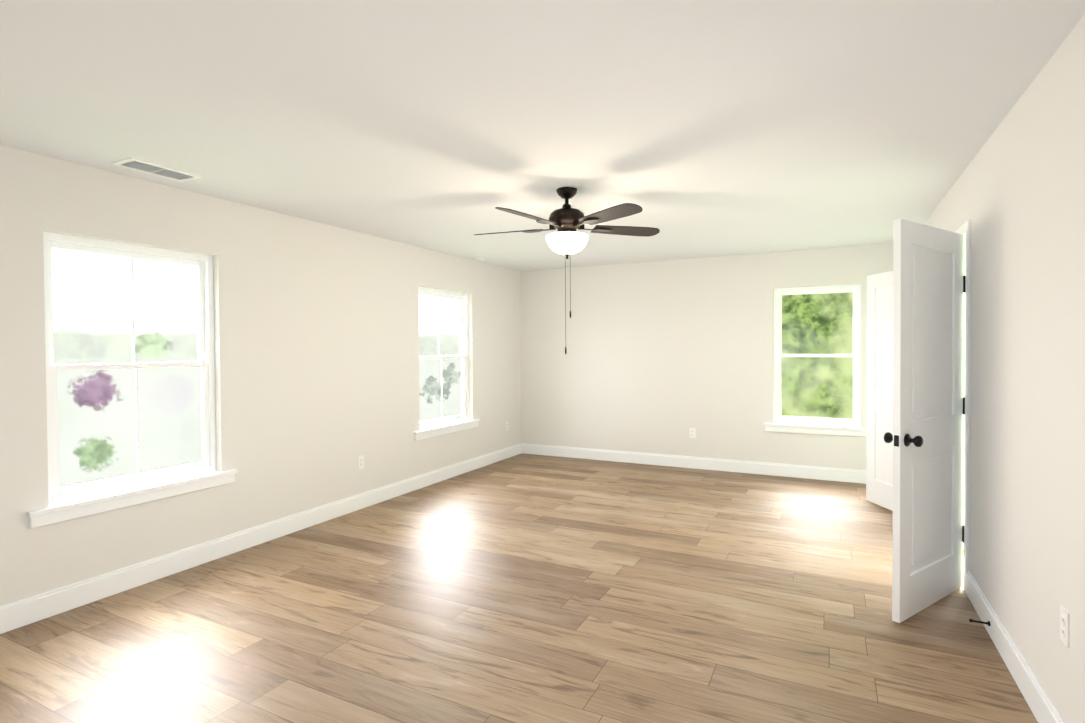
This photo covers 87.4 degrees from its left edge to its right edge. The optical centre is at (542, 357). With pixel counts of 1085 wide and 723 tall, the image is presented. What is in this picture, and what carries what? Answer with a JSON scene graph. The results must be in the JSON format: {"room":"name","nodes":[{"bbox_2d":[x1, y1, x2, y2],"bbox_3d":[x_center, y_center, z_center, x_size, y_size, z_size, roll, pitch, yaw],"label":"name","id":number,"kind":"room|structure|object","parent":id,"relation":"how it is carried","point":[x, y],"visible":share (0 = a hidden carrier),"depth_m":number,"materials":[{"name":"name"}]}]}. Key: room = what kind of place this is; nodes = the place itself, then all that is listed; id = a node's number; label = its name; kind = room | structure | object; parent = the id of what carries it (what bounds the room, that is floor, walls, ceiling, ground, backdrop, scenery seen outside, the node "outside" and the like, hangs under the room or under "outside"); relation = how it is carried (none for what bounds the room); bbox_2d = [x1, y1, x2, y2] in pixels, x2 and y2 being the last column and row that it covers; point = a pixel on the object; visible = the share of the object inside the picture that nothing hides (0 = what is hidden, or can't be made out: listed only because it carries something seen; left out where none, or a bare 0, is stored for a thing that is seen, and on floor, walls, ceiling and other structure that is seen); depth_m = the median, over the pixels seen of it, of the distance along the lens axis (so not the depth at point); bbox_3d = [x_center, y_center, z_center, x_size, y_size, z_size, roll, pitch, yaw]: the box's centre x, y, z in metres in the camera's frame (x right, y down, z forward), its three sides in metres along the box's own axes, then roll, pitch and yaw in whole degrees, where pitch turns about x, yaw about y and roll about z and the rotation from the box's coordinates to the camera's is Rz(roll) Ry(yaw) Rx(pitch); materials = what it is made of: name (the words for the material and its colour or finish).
{"room":"empty bedroom","nodes":[
{"label":"empty bedroom","id":0,"kind":"room"},
{"bbox_2d":[0,145,520,605],"bbox_3d":[-1.903,0.128,4.590,0.140,2.440,7.153,0,1,27],"label":"wall","id":1,"kind":"structure","parent":0,"point":[316,342],"depth_m":4.13,"materials":[{"name":"white paint"}]},
{"bbox_2d":[26,231,237,527],"bbox_3d":[-2.451,0.097,3.453,0.175,1.557,1.150,0,1,27],"label":"window","id":2,"kind":"structure","parent":1,"relation":"in","point":[199,478],"depth_m":3.44,"materials":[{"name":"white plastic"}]},
{"bbox_2d":[0,443,521,633],"bbox_3d":[-1.826,1.280,4.572,0.016,0.135,6.873,0,1,27],"label":"baseboard","id":3,"kind":"structure","parent":1,"relation":"attached to","point":[25,611],"depth_m":3.75,"materials":[{"name":"white wood"}]},
{"bbox_2d":[358,455,363,468],"bbox_3d":[-1.603,0.929,5.023,0.008,0.114,0.070,0,1,27],"label":"electrical outlet","id":4,"kind":"object","parent":1,"relation":"attached to","point":[360,462],"visible":1,"depth_m":5.02,"materials":[{"name":"white plastic"}]},
{"bbox_2d":[414,286,479,440],"bbox_3d":[-1.073,0.047,6.184,0.175,1.557,1.150,0,1,27],"label":"window","id":5,"kind":"structure","parent":1,"relation":"in","point":[442,425],"depth_m":6.34,"materials":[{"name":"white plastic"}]},
{"bbox_2d":[0,453,1037,722],"bbox_3d":[0.135,1.410,3.585,4.688,0.120,7.153,0,1,27],"label":"floor","id":6,"kind":"structure","parent":0,"point":[522,587],"depth_m":2.90,"materials":[{"name":"brown wood"}]},
{"bbox_2d":[0,0,1084,270],"bbox_3d":[0.119,-1.149,3.546,4.688,0.120,7.153,0,1,27],"label":"ceiling","id":7,"kind":"structure","parent":0,"point":[702,128],"depth_m":2.43,"materials":[{"name":"white paint"}]},
{"bbox_2d":[111,157,201,181],"bbox_3d":[-2.191,-1.066,3.239,0.200,0.009,0.380,0,1,27],"label":"ceiling vent","id":8,"kind":"object","parent":7,"relation":"in","point":[144,166],"visible":1,"depth_m":3.22,"materials":[{"name":"white metal"}]},
{"bbox_2d":[474,187,659,353],"bbox_3d":[0.120,-0.554,3.704,1.250,1.075,1.260,0,1,27],"label":"fan","id":9,"kind":"object","parent":7,"relation":"hanging from","point":[566,221],"visible":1,"depth_m":3.62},
{"bbox_2d":[520,243,892,469],"bbox_3d":[1.707,0.073,6.696,4.408,2.440,0.140,0,1,27],"label":"wall","id":10,"kind":"structure","parent":0,"point":[661,357],"depth_m":6.69,"materials":[{"name":"white paint"}]},
{"bbox_2d":[689,428,695,437],"bbox_3d":[1.746,0.884,6.608,0.070,0.114,0.008,0,1,27],"label":"electrical outlet","id":11,"kind":"object","parent":10,"relation":"attached to","point":[692,431],"visible":1,"depth_m":6.60,"materials":[{"name":"white plastic"}]},
{"bbox_2d":[522,443,865,483],"bbox_3d":[1.679,1.227,6.644,4.376,0.135,0.016,0,1,27],"label":"baseboard","id":12,"kind":"structure","parent":10,"relation":"attached to","point":[813,472],"depth_m":6.54,"materials":[{"name":"white wood"}]},
{"bbox_2d":[764,284,865,436],"bbox_3d":[2.920,0.029,6.057,1.030,1.567,0.175,0,1,27],"label":"window","id":13,"kind":"structure","parent":10,"relation":"in","point":[837,426],"depth_m":6.04,"materials":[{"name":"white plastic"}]},
{"bbox_2d":[924,14,1084,722],"bbox_3d":[2.157,0.133,2.541,0.140,2.440,7.153,0,1,27],"label":"wall","id":14,"kind":"structure","parent":0,"point":[1015,194],"depth_m":2.21,"materials":[{"name":"white paint"}]},
{"bbox_2d":[866,271,892,510],"bbox_3d":[3.005,0.287,4.761,0.116,2.030,0.772,0,1,-4],"label":"door","id":15,"kind":"structure","parent":14,"relation":"in","point":[879,425],"depth_m":4.96,"materials":[{"name":"white paint"}]},
{"bbox_2d":[884,218,965,622],"bbox_3d":[2.098,0.319,3.071,0.772,2.030,0.175,-1,1,-34],"label":"door","id":16,"kind":"structure","parent":14,"relation":"in","point":[926,437],"depth_m":3.02,"materials":[{"name":"white paint"}]},
{"bbox_2d":[955,220,970,591],"bbox_3d":[2.674,0.278,3.564,0.172,2.113,0.892,0,1,27],"label":"door frame","id":17,"kind":"structure","parent":14,"relation":"attached to","point":[964,229],"depth_m":3.22,"materials":[{"name":"white wood"}]},
{"bbox_2d":[969,619,989,625],"bbox_3d":[2.125,1.288,2.762,0.081,0.024,0.024,0,1,27],"label":"doorstop","id":18,"kind":"object","parent":14,"relation":"attached to","point":[982,622],"visible":1,"depth_m":2.76,"materials":[{"name":"black metal"}]},
{"bbox_2d":[966,570,1064,722],"bbox_3d":[2.095,1.286,2.594,0.016,0.135,6.873,0,1,27],"label":"baseboard","id":19,"kind":"structure","parent":14,"relation":"attached to","point":[1039,702],"depth_m":2.39,"materials":[{"name":"white wood"}]},
{"bbox_2d":[1060,605,1069,647],"bbox_3d":[1.756,0.905,1.911,0.008,0.114,0.070,0,1,27],"label":"electrical outlet","id":20,"kind":"object","parent":14,"relation":"attached to","point":[1064,626],"visible":1,"depth_m":1.90,"materials":[{"name":"white plastic"}]}
]}

